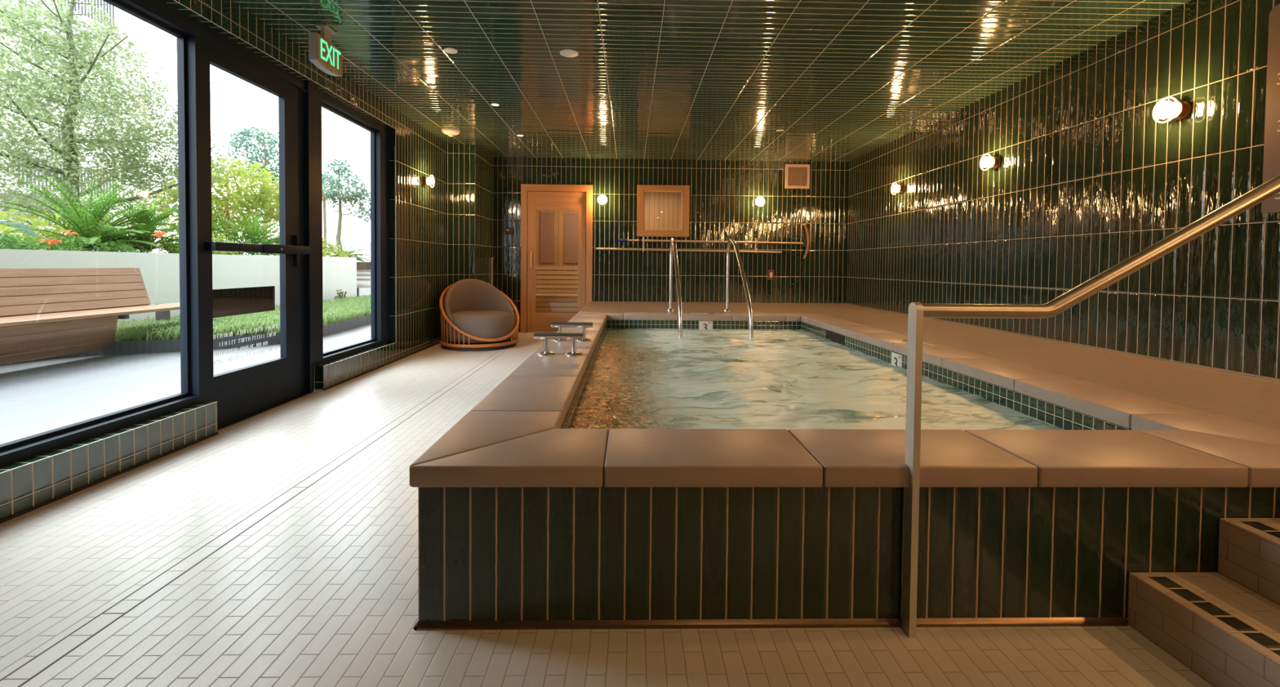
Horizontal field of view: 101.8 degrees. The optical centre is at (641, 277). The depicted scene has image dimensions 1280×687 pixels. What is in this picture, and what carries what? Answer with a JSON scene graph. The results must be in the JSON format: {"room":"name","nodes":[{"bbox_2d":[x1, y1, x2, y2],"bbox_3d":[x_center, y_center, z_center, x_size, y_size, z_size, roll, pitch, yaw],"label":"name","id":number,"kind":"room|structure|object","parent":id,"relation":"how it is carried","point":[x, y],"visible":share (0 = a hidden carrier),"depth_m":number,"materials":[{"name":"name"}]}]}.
{"room":"indoor swimming pool","nodes":[
{"label":"indoor swimming pool","id":0,"kind":"room"},
{"bbox_2d":[0,0,321,519],"bbox_3d":[-2.611,-0.307,-0.514,0.232,2.670,9.501,1,1,-1],"label":"wall","id":1,"kind":"structure","parent":0,"point":[25,486],"depth_m":2.72,"materials":[{"name":"green tile"}]},
{"bbox_2d":[0,0,205,466],"bbox_3d":[-2.677,-0.372,2.461,0.094,2.280,1.355,1,1,-1],"label":"window","id":2,"kind":"structure","parent":1,"relation":"in","point":[187,30],"depth_m":3.07,"materials":[{"name":"black metal"}]},
{"bbox_2d":[0,0,396,473],"bbox_3d":[-2.587,-0.401,3.676,0.006,2.282,3.781,1,1,-1],"label":"trim","id":3,"kind":"structure","parent":1,"relation":"attached to","point":[174,0],"depth_m":3.29,"materials":[{"name":"black plastic"}]},
{"bbox_2d":[201,22,313,430],"bbox_3d":[-2.667,-0.302,3.681,0.168,2.480,1.080,1,1,-1],"label":"door","id":4,"kind":"structure","parent":1,"relation":"in","point":[242,393],"depth_m":3.82,"materials":[{"name":"black metal"}]},
{"bbox_2d":[313,71,492,388],"bbox_3d":[-2.570,-0.474,6.236,0.608,2.670,3.999,1,1,-1],"label":"wall","id":5,"kind":"structure","parent":0,"point":[440,235],"depth_m":6.23,"materials":[{"name":"green tile"}]},
{"bbox_2d":[0,342,439,523],"bbox_3d":[-2.350,1.001,0.977,0.386,0.015,12.406,1,1,-1],"label":"trim","id":6,"kind":"structure","parent":5,"relation":"attached to","point":[52,500],"depth_m":2.59,"materials":[{"name":"black tile"}]},
{"bbox_2d":[311,85,389,366],"bbox_3d":[-2.729,-0.432,4.890,0.094,2.280,1.345,1,1,-1],"label":"window","id":7,"kind":"structure","parent":5,"relation":"in","point":[380,134],"depth_m":5.33,"materials":[{"name":"black metal"}]},
{"bbox_2d":[421,174,434,187],"bbox_3d":[-2.570,-1.171,6.285,0.133,0.154,0.154,1,1,-1],"label":"wall sconce","id":8,"kind":"object","parent":5,"relation":"attached to","point":[427,180],"visible":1,"depth_m":6.26,"materials":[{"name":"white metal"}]},
{"bbox_2d":[490,257,493,285],"bbox_3d":[-2.291,-0.052,7.981,0.034,0.535,0.070,1,1,-1],"label":"door pull","id":9,"kind":"object","parent":5,"relation":"attached to","point":[491,258],"visible":0.74,"depth_m":7.94,"materials":[{"name":"brown wood"}]},
{"bbox_2d":[0,331,1215,686],"bbox_3d":[0.308,1.081,1.485,6.500,0.120,13.700,1,1,-1],"label":"floor","id":10,"kind":"structure","parent":0,"point":[322,590],"depth_m":1.57,"materials":[{"name":"tile"}]},
{"bbox_2d":[0,351,503,686],"bbox_3d":[-1.555,1.029,0.519,0.074,0.004,11.454,1,1,-1],"label":"floor drain","id":11,"kind":"object","parent":10,"relation":"on","point":[35,665],"visible":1,"depth_m":1.78,"materials":[{"name":"tile"}]},
{"bbox_2d":[439,278,519,351],"bbox_3d":[-2.077,0.444,6.705,0.988,0.851,0.987,1,1,-1],"label":"lounge chair","id":12,"kind":"object","parent":10,"relation":"on","point":[477,315],"visible":1,"depth_m":6.53,"materials":[{"name":"orange wicker"}]},
{"bbox_2d":[444,310,514,342],"bbox_3d":[-2.079,0.614,6.709,0.860,0.340,0.860,1,1,-1],"label":"seat cushion","id":13,"kind":"object","parent":12,"relation":"on","point":[491,326],"depth_m":6.36,"materials":[{"name":"grey fabric"}]},
{"bbox_2d":[444,278,515,323],"bbox_3d":[-2.159,0.302,6.810,0.876,0.575,0.602,-1,2,-37],"label":"cushion","id":14,"kind":"object","parent":12,"relation":"on","point":[467,298],"depth_m":6.91,"materials":[{"name":"grey fabric"}]},
{"bbox_2d":[409,311,1279,621],"bbox_3d":[1.267,0.703,4.808,3.994,0.490,6.603,1,1,-1],"label":"swimming pool","id":15,"kind":"object","parent":10,"relation":"on","point":[523,513],"visible":0.8,"depth_m":1.53,"materials":[{"name":"green tile"}]},
{"bbox_2d":[533,332,583,355],"bbox_3d":[-0.523,0.415,3.291,0.310,0.138,0.112,1,1,-1],"label":"grab bar","id":16,"kind":"object","parent":15,"relation":"on","point":[546,336],"visible":1,"depth_m":3.27,"materials":[{"name":"metal"}]},
{"bbox_2d":[551,321,592,341],"bbox_3d":[-0.521,0.400,3.901,0.312,0.138,0.112,1,1,-1],"label":"grab bar","id":17,"kind":"object","parent":15,"relation":"on","point":[560,325],"visible":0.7,"depth_m":3.88,"materials":[{"name":"metal"}]},
{"bbox_2d":[413,616,1128,629],"bbox_3d":[0.318,0.930,4.799,2.108,0.019,6.577,1,1,-1],"label":"trim","id":18,"kind":"structure","parent":15,"relation":"attached to","point":[1084,620],"depth_m":1.52,"materials":[{"name":"brown metal"}]},
{"bbox_2d":[570,328,1064,430],"bbox_3d":[0.770,0.637,3.917,2.238,0.040,4.158,1,1,-1],"label":"water","id":19,"kind":"object","parent":15,"relation":"in","point":[639,378],"visible":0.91,"depth_m":3.09,"materials":[{"name":"liquid"}]},
{"bbox_2d":[578,301,1279,430],"bbox_3d":[1.266,0.704,4.879,3.995,0.484,6.463,1,1,-1],"label":"deck","id":20,"kind":"object","parent":10,"relation":"on","point":[1243,397],"visible":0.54,"depth_m":3.20,"materials":[{"name":"ceramic"}]},
{"bbox_2d":[666,237,682,337],"bbox_3d":[0.384,0.167,5.899,0.110,1.292,1.382,1,1,-1],"label":"ladder rail","id":21,"kind":"object","parent":20,"relation":"attached to","point":[673,246],"visible":0.97,"depth_m":5.82,"materials":[{"name":"metal"}]},
{"bbox_2d":[723,238,753,337],"bbox_3d":[1.101,0.173,5.915,0.110,1.292,1.382,1,1,-1],"label":"ladder rail","id":22,"kind":"object","parent":20,"relation":"attached to","point":[731,241],"visible":0.94,"depth_m":5.84,"materials":[{"name":"metal"}]},
{"bbox_2d":[901,174,1279,637],"bbox_3d":[1.698,0.286,1.507,1.854,1.496,0.043,1,1,-1],"label":"stair handrail","id":23,"kind":"object","parent":10,"relation":"on","point":[917,311],"visible":1,"depth_m":1.48,"materials":[{"name":"metal"}]},
{"bbox_2d":[1127,517,1279,686],"bbox_3d":[2.466,0.880,-1.778,1.885,0.485,6.694,1,1,-1],"label":"stair","id":24,"kind":"structure","parent":10,"relation":"on","point":[1223,624],"depth_m":1.42,"materials":[{"name":"ceramic"}]},
{"bbox_2d":[535,191,681,312],"bbox_3d":[-0.514,-0.372,8.751,3.350,2.410,1.167,1,1,-1],"label":"wall","id":25,"kind":"structure","parent":0,"point":[662,210],"depth_m":9.28,"materials":[{"name":"brown wood"}]},
{"bbox_2d":[540,212,554,262],"bbox_3d":[-1.677,-0.718,9.241,0.240,0.895,0.020,1,1,-1],"label":"panel","id":26,"kind":"object","parent":25,"relation":"attached to","point":[547,219],"visible":1,"depth_m":9.23,"materials":[{"name":"brown wood"}]},
{"bbox_2d":[564,212,577,262],"bbox_3d":[-1.180,-0.713,9.252,0.365,0.895,0.020,1,1,-1],"label":"panel","id":27,"kind":"object","parent":25,"relation":"attached to","point":[571,218],"visible":0.64,"depth_m":9.24,"materials":[{"name":"brown wood"}]},
{"bbox_2d":[491,157,848,332],"bbox_3d":[0.448,-0.485,8.125,5.509,2.685,0.120,1,1,-1],"label":"wall","id":28,"kind":"structure","parent":0,"point":[723,194],"depth_m":8.07,"materials":[{"name":"green tile"}]},
{"bbox_2d":[504,227,513,234],"bbox_3d":[-2.030,-0.723,7.987,0.130,0.100,0.037,1,1,-1],"label":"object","id":29,"kind":"object","parent":28,"relation":"attached to","point":[507,230],"visible":1,"depth_m":7.97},
{"bbox_2d":[520,183,592,332],"bbox_3d":[-1.308,-0.297,8.027,1.102,2.280,0.109,1,1,-1],"label":"door","id":30,"kind":"structure","parent":28,"relation":"in","point":[534,197],"depth_m":8.02,"materials":[{"name":"brown wood"}]},
{"bbox_2d":[597,194,607,204],"bbox_3d":[-0.596,-1.195,7.958,0.154,0.154,0.133,1,1,-1],"label":"wall sconce","id":31,"kind":"object","parent":28,"relation":"attached to","point":[602,200],"visible":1,"depth_m":7.92,"materials":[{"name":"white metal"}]},
{"bbox_2d":[642,236,644,252],"bbox_3d":[0.033,-0.518,8.008,0.024,0.240,0.094,1,1,-1],"label":"hook","id":32,"kind":"object","parent":28,"relation":"attached to","point":[642,237],"visible":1,"depth_m":8.05,"materials":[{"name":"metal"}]},
{"bbox_2d":[636,184,689,236],"bbox_3d":[0.337,-1.038,8.064,0.810,0.792,0.070,1,1,-1],"label":"window","id":33,"kind":"structure","parent":28,"relation":"in","point":[642,188],"depth_m":8.03,"materials":[{"name":"brown wood"}]},
{"bbox_2d":[755,237,757,253],"bbox_3d":[1.779,-0.503,8.047,0.024,0.240,0.094,1,1,-1],"label":"hook","id":34,"kind":"object","parent":28,"relation":"attached to","point":[756,239],"visible":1,"depth_m":8.09,"materials":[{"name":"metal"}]},
{"bbox_2d":[595,247,804,286],"bbox_3d":[0.911,-0.164,8.028,3.221,0.576,0.030,1,1,-1],"label":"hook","id":35,"kind":"object","parent":34,"relation":"hanging from","point":[597,248],"visible":1,"depth_m":8.01,"materials":[{"name":"metal"}]},
{"bbox_2d":[617,224,808,258],"bbox_3d":[1.122,-0.572,8.023,2.966,0.532,0.041,1,1,-1],"label":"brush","id":36,"kind":"object","parent":34,"relation":"hanging from","point":[805,225],"visible":1,"depth_m":8.02,"materials":[{"name":"metal"}]},
{"bbox_2d":[755,196,764,206],"bbox_3d":[1.820,-1.174,8.011,0.154,0.154,0.133,1,1,-1],"label":"wall sconce","id":37,"kind":"object","parent":28,"relation":"attached to","point":[758,202],"visible":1,"depth_m":7.97,"materials":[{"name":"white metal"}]},
{"bbox_2d":[768,269,773,279],"bbox_3d":[2.022,-0.049,8.101,0.094,0.155,0.018,1,1,-1],"label":"wall socket","id":38,"kind":"object","parent":28,"relation":"attached to","point":[771,272],"visible":1,"depth_m":8.10,"materials":[{"name":"brown plastic"}]},
{"bbox_2d":[785,164,809,188],"bbox_3d":[2.424,-1.576,8.072,0.377,0.370,0.018,1,1,-1],"label":"air vent","id":39,"kind":"object","parent":28,"relation":"in","point":[797,175],"visible":1,"depth_m":8.07,"materials":[{"name":"brown wood"}]},
{"bbox_2d":[787,166,807,186],"bbox_3d":[2.424,-1.576,8.071,0.297,0.290,0.014,1,1,-1],"label":"grille","id":40,"kind":"object","parent":39,"relation":"attached to","point":[797,175],"depth_m":8.07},
{"bbox_2d":[231,0,1191,162],"bbox_3d":[1.762,-5.435,2.804,9.450,7.500,22.200,1,1,-1],"label":"ceiling","id":41,"kind":"structure","parent":0,"point":[843,81],"depth_m":4.16,"materials":[{"name":"green tile"}]},
{"bbox_2d":[308,24,342,76],"bbox_3d":[-2.204,-1.594,3.636,0.075,0.295,0.312,1,1,-1],"label":"exit sign","id":42,"kind":"object","parent":41,"relation":"hanging from","point":[322,54],"visible":1,"depth_m":3.59,"materials":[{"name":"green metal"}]},
{"bbox_2d":[441,128,459,137],"bbox_3d":[-2.340,-1.773,6.383,0.210,0.076,0.210,1,1,-1],"label":"smoke detector","id":43,"kind":"object","parent":41,"relation":"attached to","point":[451,132],"visible":1,"depth_m":6.32,"materials":[{"name":"white plastic"}]},
{"bbox_2d":[444,48,457,53],"bbox_3d":[-1.462,-1.740,3.987,0.100,0.006,0.100,1,1,-1],"label":"cover plate","id":44,"kind":"object","parent":41,"relation":"attached to","point":[451,51],"visible":1,"depth_m":3.98,"materials":[{"name":"white plastic"}]},
{"bbox_2d":[490,102,499,106],"bbox_3d":[-1.499,-1.774,5.328,0.088,0.005,0.088,1,1,-1],"label":"recessed light","id":45,"kind":"object","parent":41,"relation":"in","point":[493,104],"visible":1,"depth_m":5.33,"materials":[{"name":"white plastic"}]},
{"bbox_2d":[560,49,578,57],"bbox_3d":[-0.558,-1.732,4.017,0.144,0.006,0.144,1,1,-1],"label":"cover plate","id":46,"kind":"object","parent":41,"relation":"attached to","point":[566,53],"visible":1,"depth_m":4.00,"materials":[{"name":"white plastic"}]},
{"bbox_2d":[844,0,1279,378],"bbox_3d":[3.445,-0.295,1.619,0.200,2.685,13.500,1,1,-1],"label":"wall","id":47,"kind":"structure","parent":0,"point":[1086,180],"depth_m":3.68,"materials":[{"name":"green tile"}]},
{"bbox_2d":[890,182,904,195],"bbox_3d":[3.179,-1.110,6.458,0.133,0.154,0.154,1,1,-1],"label":"wall sconce","id":48,"kind":"object","parent":47,"relation":"attached to","point":[898,188],"visible":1,"depth_m":6.43,"materials":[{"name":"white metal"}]},
{"bbox_2d":[979,153,1000,170],"bbox_3d":[3.215,-1.069,4.799,0.133,0.154,0.154,1,1,-1],"label":"wall sconce","id":49,"kind":"object","parent":47,"relation":"attached to","point":[992,162],"visible":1,"depth_m":4.78,"materials":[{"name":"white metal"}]},
{"bbox_2d":[844,302,1279,381],"bbox_3d":[3.262,0.474,4.867,0.010,0.012,6.563,1,1,-1],"label":"trim","id":50,"kind":"structure","parent":47,"relation":"attached to","point":[1040,337],"depth_m":3.57,"materials":[{"name":"metal"}]},
{"bbox_2d":[1152,97,1191,123],"bbox_3d":[3.251,-1.028,3.188,0.133,0.154,0.154,1,1,-1],"label":"wall sconce","id":51,"kind":"object","parent":47,"relation":"attached to","point":[1177,110],"visible":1,"depth_m":3.16,"materials":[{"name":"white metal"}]},
{"bbox_2d":[1261,4,1279,213],"bbox_3d":[3.328,-0.876,2.356,0.013,1.083,0.808,1,1,-1],"label":"sign","id":52,"kind":"object","parent":47,"relation":"attached to","point":[1271,165],"visible":0.99,"depth_m":2.73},
{"bbox_3d":[-0.525,0.843,8.756,3.250,0.020,1.117,1,1,-1],"label":"floor","id":53,"kind":"structure","parent":0,"visible":0},
{"bbox_2d":[535,266,577,311],"bbox_3d":[-0.525,0.306,8.978,3.210,1.003,0.644,1,1,-1],"label":"bench","id":54,"kind":"object","parent":53,"relation":"on","point":[567,295],"visible":0.11,"depth_m":9.22,"materials":[{"name":"brown wood"}]},
{"label":"outside","id":55,"kind":"structure","parent":0,"visible":0},
{"bbox_2d":[0,0,147,252],"bbox_3d":[-28.653,-9.708,19.645,11.400,24.000,13.000,1,1,-1],"label":"tree","id":56,"kind":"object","parent":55,"point":[134,27],"visible":0.18,"depth_m":22.59,"materials":[{"name":"plant"}]},
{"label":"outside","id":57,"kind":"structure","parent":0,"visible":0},
{"bbox_2d":[326,241,370,261],"bbox_3d":[-24.023,-0.701,46.485,14.600,4.750,6.600,1,1,-1],"label":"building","id":58,"kind":"structure","parent":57,"point":[366,246],"depth_m":43.44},
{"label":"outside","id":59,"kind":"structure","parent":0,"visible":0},
{"bbox_2d":[356,262,370,269],"bbox_3d":[-18.847,-0.451,14.587,22.950,0.200,50.000,1,1,-1],"label":"planting bed","id":60,"kind":"object","parent":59,"point":[360,265],"depth_m":13.76,"materials":[{"name":"soil"}]},
{"bbox_2d":[0,220,38,248],"bbox_3d":[-8.672,-0.318,6.481,1.637,0.874,1.602,1,1,-1],"label":"palm","id":61,"kind":"object","parent":60,"relation":"on","point":[22,227],"visible":0.18,"depth_m":6.75,"materials":[{"name":"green plant"}]},
{"bbox_2d":[0,232,39,249],"bbox_3d":[-7.934,-0.359,5.837,1.078,0.477,1.806,1,1,-1],"label":"shrub","id":62,"kind":"object","parent":60,"relation":"on","point":[2,241],"visible":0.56,"depth_m":6.34,"materials":[{"name":"green plant"}]},
{"bbox_2d":[0,242,65,250],"bbox_3d":[-7.636,-0.238,6.338,0.908,0.433,0.833,-1,2,-40],"label":"plant","id":63,"kind":"object","parent":60,"relation":"on","point":[10,246],"visible":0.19,"depth_m":6.35,"materials":[{"name":"green plant"}]},
{"bbox_2d":[38,236,62,249],"bbox_3d":[-7.496,-0.374,6.590,0.209,0.299,0.204,1,1,-1],"label":"flower","id":64,"kind":"object","parent":60,"relation":"on","point":[54,240],"visible":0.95,"depth_m":6.58,"materials":[{"name":"orange plant"}]},
{"bbox_2d":[57,229,79,250],"bbox_3d":[-7.426,-0.427,6.746,0.096,0.398,0.187,1,2,29],"label":"flower","id":65,"kind":"object","parent":60,"relation":"on","point":[68,230],"visible":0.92,"depth_m":6.76,"materials":[{"name":"orange plant"}]},
{"bbox_2d":[0,235,149,252],"bbox_3d":[-8.060,-0.367,7.237,1.054,0.440,2.393,1,1,-1],"label":"shrub","id":66,"kind":"object","parent":60,"relation":"on","point":[28,238],"visible":0.34,"depth_m":7.36,"materials":[{"name":"green plant"}]},
{"bbox_2d":[44,242,106,251],"bbox_3d":[-7.662,-0.248,6.942,0.854,0.451,0.861,1,1,-1],"label":"plant","id":67,"kind":"object","parent":60,"relation":"on","point":[73,245],"visible":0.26,"depth_m":6.93,"materials":[{"name":"green plant"}]},
{"bbox_2d":[0,201,161,252],"bbox_3d":[-9.575,-0.704,8.759,2.071,1.160,2.669,1,1,-1],"label":"shrub","id":68,"kind":"object","parent":60,"relation":"on","point":[4,215],"visible":0.19,"depth_m":8.21,"materials":[{"name":"green plant"}]},
{"bbox_2d":[0,173,178,252],"bbox_3d":[-8.456,-0.942,7.872,2.130,1.240,1.983,0,2,-26],"label":"fern","id":69,"kind":"object","parent":60,"relation":"on","point":[91,221],"visible":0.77,"depth_m":7.80,"materials":[{"name":"green plant"}]},
{"bbox_2d":[89,244,141,252],"bbox_3d":[-7.655,-0.257,7.588,0.861,0.471,0.852,1,1,-1],"label":"plant","id":70,"kind":"object","parent":60,"relation":"on","point":[111,249],"visible":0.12,"depth_m":7.53,"materials":[{"name":"green plant"}]},
{"bbox_2d":[0,0,231,250],"bbox_3d":[-11.128,-2.933,9.845,4.809,5.197,4.047,1,1,2],"label":"tree","id":71,"kind":"object","parent":60,"relation":"on","point":[69,152],"visible":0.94,"depth_m":9.67,"materials":[{"name":"green plant"}]},
{"bbox_2d":[66,194,179,253],"bbox_3d":[-8.226,-0.864,8.559,1.767,1.070,1.648,-1,2,-40],"label":"cycad","id":72,"kind":"object","parent":60,"relation":"on","point":[142,221],"visible":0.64,"depth_m":8.45,"materials":[{"name":"green plant"}]},
{"bbox_2d":[118,244,168,253],"bbox_3d":[-7.782,-0.272,8.098,0.843,0.453,0.847,0,2,-35],"label":"plant","id":73,"kind":"object","parent":60,"relation":"on","point":[141,250],"visible":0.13,"depth_m":8.09,"materials":[{"name":"green plant"}]},
{"bbox_2d":[151,231,168,253],"bbox_3d":[-7.393,-0.491,7.984,0.216,0.466,0.153,1,2,28],"label":"flower","id":74,"kind":"object","parent":60,"relation":"on","point":[157,233],"visible":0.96,"depth_m":7.98,"materials":[{"name":"orange plant"}]},
{"bbox_2d":[160,230,241,254],"bbox_3d":[-7.887,-0.547,9.383,1.029,0.703,1.437,1,1,-1],"label":"shrub","id":75,"kind":"object","parent":60,"relation":"on","point":[215,252],"visible":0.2,"depth_m":9.32,"materials":[{"name":"green plant"}]},
{"bbox_2d":[167,223,278,255],"bbox_3d":[-8.537,-0.649,10.700,1.813,0.940,2.273,1,1,-1],"label":"shrub","id":76,"kind":"object","parent":60,"relation":"on","point":[249,241],"visible":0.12,"depth_m":10.58,"materials":[{"name":"green plant"}]},
{"bbox_2d":[130,155,323,254],"bbox_3d":[-10.324,-1.706,13.030,3.336,2.609,3.218,1,1,-1],"label":"bush","id":77,"kind":"object","parent":60,"relation":"on","point":[253,200],"visible":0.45,"depth_m":12.67,"materials":[{"name":"green plant"}]},
{"bbox_2d":[211,203,279,255],"bbox_3d":[-8.207,-0.930,11.082,1.900,1.196,2.192,0,2,-33],"label":"cycad","id":78,"kind":"object","parent":60,"relation":"on","point":[251,234],"visible":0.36,"depth_m":10.86,"materials":[{"name":"green plant"}]},
{"bbox_2d":[225,126,279,253],"bbox_3d":[-11.070,-2.446,15.440,1.822,3.950,2.098,2,2,41],"label":"tree","id":79,"kind":"object","parent":60,"relation":"on","point":[260,140],"visible":0.44,"depth_m":15.04,"materials":[{"name":"green plant"}]},
{"bbox_2d":[253,236,351,257],"bbox_3d":[-8.934,-0.692,13.690,2.124,0.910,2.358,1,1,-1],"label":"shrub","id":80,"kind":"object","parent":60,"relation":"on","point":[331,246],"visible":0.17,"depth_m":14.03,"materials":[{"name":"green plant"}]},
{"bbox_2d":[322,192,337,251],"bbox_3d":[-11.993,-1.910,19.735,0.904,2.635,0.886,1,1,-1],"label":"tree","id":81,"kind":"object","parent":60,"relation":"on","point":[324,195],"visible":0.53,"depth_m":19.66,"materials":[{"name":"green plant"}]},
{"bbox_2d":[321,170,340,191],"bbox_3d":[-10.872,-2.103,17.325,1.460,3.162,1.536,1,1,-1],"label":"tree","id":82,"kind":"object","parent":60,"relation":"on","point":[324,171],"visible":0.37,"depth_m":17.40,"materials":[{"name":"green plant"}]},
{"bbox_2d":[321,159,370,253],"bbox_3d":[-11.472,-2.626,20.510,2.822,4.053,2.063,-1,2,-37],"label":"tree","id":83,"kind":"object","parent":60,"relation":"on","point":[342,196],"visible":0.77,"depth_m":20.26,"materials":[{"name":"green plant"}]},
{"bbox_2d":[322,244,370,261],"bbox_3d":[-9.086,-0.690,15.726,1.598,0.674,1.604,1,1,-1],"label":"cycad","id":84,"kind":"object","parent":60,"relation":"on","point":[350,251],"visible":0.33,"depth_m":15.62,"materials":[{"name":"green plant"}]},
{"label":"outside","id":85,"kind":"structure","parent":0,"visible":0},
{"bbox_2d":[0,324,371,444],"bbox_3d":[-6.047,1.007,3.896,6.099,0.188,24.000,1,1,-1],"label":"terrace","id":86,"kind":"object","parent":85,"point":[37,397],"depth_m":4.52,"materials":[{"name":"white concrete"}]},
{"bbox_2d":[0,267,179,364],"bbox_3d":[-5.995,0.453,2.832,0.846,0.974,8.300,1,1,-1],"label":"garden bench","id":87,"kind":"object","parent":86,"relation":"on","point":[65,311],"visible":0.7,"depth_m":5.38,"materials":[{"name":"brown wood"}]},
{"bbox_2d":[0,248,262,324],"bbox_3d":[-6.973,0.393,0.783,0.200,1.177,17.850,1,1,-1],"label":"wall","id":88,"kind":"structure","parent":86,"relation":"on","point":[160,272],"depth_m":7.46,"materials":[{"name":"beige paint"}]},
{"bbox_2d":[4,315,370,364],"bbox_3d":[-5.625,0.805,5.380,1.597,0.150,19.028,1,1,8],"label":"edging","id":89,"kind":"object","parent":86,"relation":"on","point":[144,346],"visible":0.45,"depth_m":6.09,"materials":[{"name":"grey concrete"}]},
{"bbox_2d":[103,293,370,342],"bbox_3d":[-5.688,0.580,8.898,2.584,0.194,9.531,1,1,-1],"label":"grass","id":90,"kind":"structure","parent":89,"relation":"in","point":[344,308],"depth_m":6.74,"materials":[{"name":"green plant"}]},
{"bbox_2d":[334,288,346,300],"bbox_3d":[-6.613,0.445,11.513,0.298,0.388,0.369,1,1,-1],"label":"shrub","id":91,"kind":"object","parent":90,"relation":"on","point":[340,295],"visible":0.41,"depth_m":11.46,"materials":[{"name":"green plant"}]},
{"bbox_2d":[252,254,356,306],"bbox_3d":[-7.046,0.131,11.105,0.204,1.187,2.796,1,1,5],"label":"wall","id":92,"kind":"structure","parent":86,"relation":"on","point":[338,273],"depth_m":11.56,"materials":[{"name":"beige paint"}]},
{"bbox_2d":[356,261,370,296],"bbox_3d":[-7.937,0.067,15.182,0.200,1.097,5.290,1,1,-1],"label":"wall","id":93,"kind":"structure","parent":86,"relation":"on","point":[362,291],"depth_m":14.69,"materials":[{"name":"beige paint"}]},
{"bbox_2d":[356,269,370,297],"bbox_3d":[-7.133,0.221,13.823,1.250,0.872,0.730,1,1,-1],"label":"seat","id":94,"kind":"object","parent":86,"relation":"on","point":[358,286],"visible":0.09,"depth_m":14.14,"materials":[{"name":"white wood"}]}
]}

